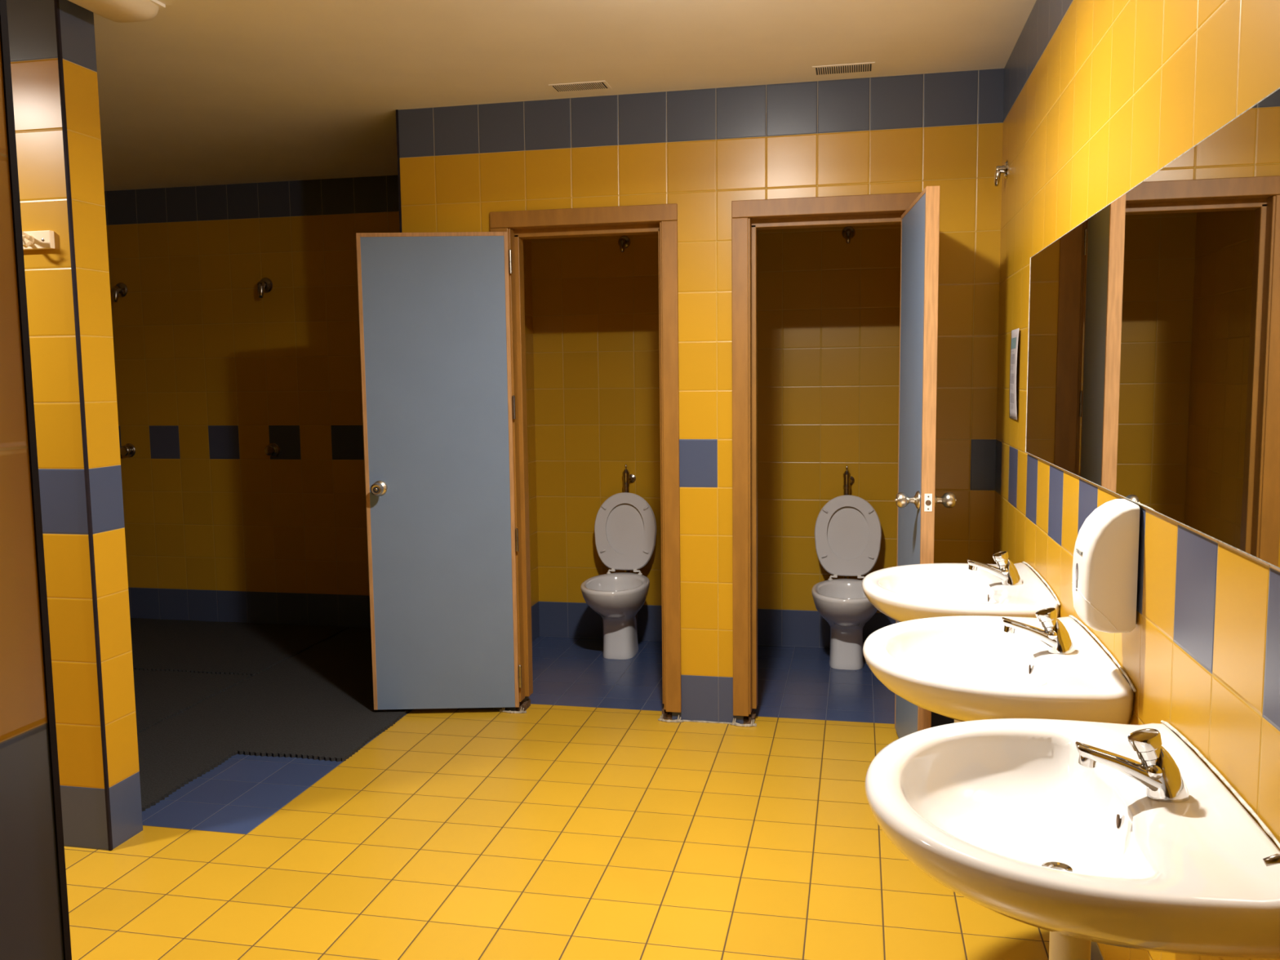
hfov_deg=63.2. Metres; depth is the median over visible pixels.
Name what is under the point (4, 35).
trim
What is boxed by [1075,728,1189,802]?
faucet
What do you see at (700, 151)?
wall
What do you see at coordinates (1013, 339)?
picture
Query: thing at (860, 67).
ceiling vent
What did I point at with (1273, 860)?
faucet
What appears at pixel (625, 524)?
toilet
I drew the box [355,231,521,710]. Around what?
door
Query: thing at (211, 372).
wall
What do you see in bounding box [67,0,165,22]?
light
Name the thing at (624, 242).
shower
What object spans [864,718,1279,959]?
washbasin
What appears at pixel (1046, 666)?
washbasin
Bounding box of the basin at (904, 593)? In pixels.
[862,562,1059,622]
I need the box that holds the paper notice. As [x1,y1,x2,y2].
[1008,328,1019,420]
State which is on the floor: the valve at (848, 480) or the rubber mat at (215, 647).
the rubber mat at (215, 647)
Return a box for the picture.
[1011,337,1016,348]
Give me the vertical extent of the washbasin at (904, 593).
0.626 m
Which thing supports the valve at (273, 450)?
attached to the wall at (211, 372)
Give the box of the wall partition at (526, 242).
[523,239,539,641]
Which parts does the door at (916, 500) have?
knob, panel, latch plate, knob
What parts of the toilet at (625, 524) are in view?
seat, lid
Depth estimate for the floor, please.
3.23 m
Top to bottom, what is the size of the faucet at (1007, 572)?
0.100 m
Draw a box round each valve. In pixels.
[120,443,135,457]
[264,442,279,457]
[622,464,635,572]
[842,465,854,578]
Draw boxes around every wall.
[0,42,63,959]
[6,0,142,850]
[104,174,901,648]
[398,67,1004,727]
[993,0,1279,959]
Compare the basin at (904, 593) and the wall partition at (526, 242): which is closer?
the basin at (904, 593)
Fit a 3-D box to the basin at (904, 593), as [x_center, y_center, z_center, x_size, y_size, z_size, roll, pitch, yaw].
[0.921,0.367,3.101,0.510,0.173,0.670,1,6,12]
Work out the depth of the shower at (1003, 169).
3.81 m
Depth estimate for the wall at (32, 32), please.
3.17 m
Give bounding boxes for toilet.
[580,492,656,659]
[811,495,881,670]
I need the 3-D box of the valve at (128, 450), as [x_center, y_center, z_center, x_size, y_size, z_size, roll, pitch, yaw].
[-3.119,-0.178,6.316,0.086,0.086,0.055,1,6,12]
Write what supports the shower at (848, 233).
attached to the wall at (211, 372)
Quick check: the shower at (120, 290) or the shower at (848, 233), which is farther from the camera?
the shower at (120, 290)
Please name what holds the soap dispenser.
attached to the wall at (1100, 96)
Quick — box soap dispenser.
[1071,498,1140,633]
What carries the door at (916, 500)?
in the wall at (700, 151)
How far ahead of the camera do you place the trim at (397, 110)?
4.44 m
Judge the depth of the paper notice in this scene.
3.56 m
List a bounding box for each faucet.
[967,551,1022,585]
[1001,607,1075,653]
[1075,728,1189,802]
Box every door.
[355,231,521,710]
[894,186,956,738]
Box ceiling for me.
[93,0,1036,191]
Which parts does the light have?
plate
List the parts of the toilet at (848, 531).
lid, seat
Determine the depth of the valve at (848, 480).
5.42 m
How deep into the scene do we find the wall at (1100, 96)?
1.95 m
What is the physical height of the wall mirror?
0.604 m
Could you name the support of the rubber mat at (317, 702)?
on the floor
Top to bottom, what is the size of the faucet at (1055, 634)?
0.100 m
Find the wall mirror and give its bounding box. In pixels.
[1025,87,1279,568]
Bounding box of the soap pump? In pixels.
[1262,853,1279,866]
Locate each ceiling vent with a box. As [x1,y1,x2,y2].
[548,80,611,92]
[812,62,875,75]
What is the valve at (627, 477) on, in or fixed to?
attached to the wall at (211, 372)
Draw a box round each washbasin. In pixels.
[862,551,1060,723]
[862,607,1136,724]
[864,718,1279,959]
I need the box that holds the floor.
[64,635,1049,959]
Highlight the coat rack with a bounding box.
[22,230,54,249]
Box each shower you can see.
[111,282,128,302]
[257,277,272,297]
[617,235,630,252]
[841,226,855,243]
[994,160,1008,186]
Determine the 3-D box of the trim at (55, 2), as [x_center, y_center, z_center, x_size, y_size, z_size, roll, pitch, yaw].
[-1.674,-0.133,3.133,0.010,2.600,0.010,1,6,12]
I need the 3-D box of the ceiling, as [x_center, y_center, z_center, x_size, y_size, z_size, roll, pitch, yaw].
[-2.140,-1.258,0.941,5.950,0.080,10.110,1,6,12]
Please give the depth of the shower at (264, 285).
6.02 m
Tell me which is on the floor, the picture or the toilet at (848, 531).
the toilet at (848, 531)
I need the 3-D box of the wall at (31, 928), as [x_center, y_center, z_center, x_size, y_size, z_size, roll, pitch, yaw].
[-1.008,0.332,-1.665,0.140,2.600,4.984,1,6,12]
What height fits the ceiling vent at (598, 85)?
0.004 m
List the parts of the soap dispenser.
plate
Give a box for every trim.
[0,0,71,959]
[53,0,112,850]
[395,109,402,232]
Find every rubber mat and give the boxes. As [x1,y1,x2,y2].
[129,617,349,676]
[137,626,412,811]

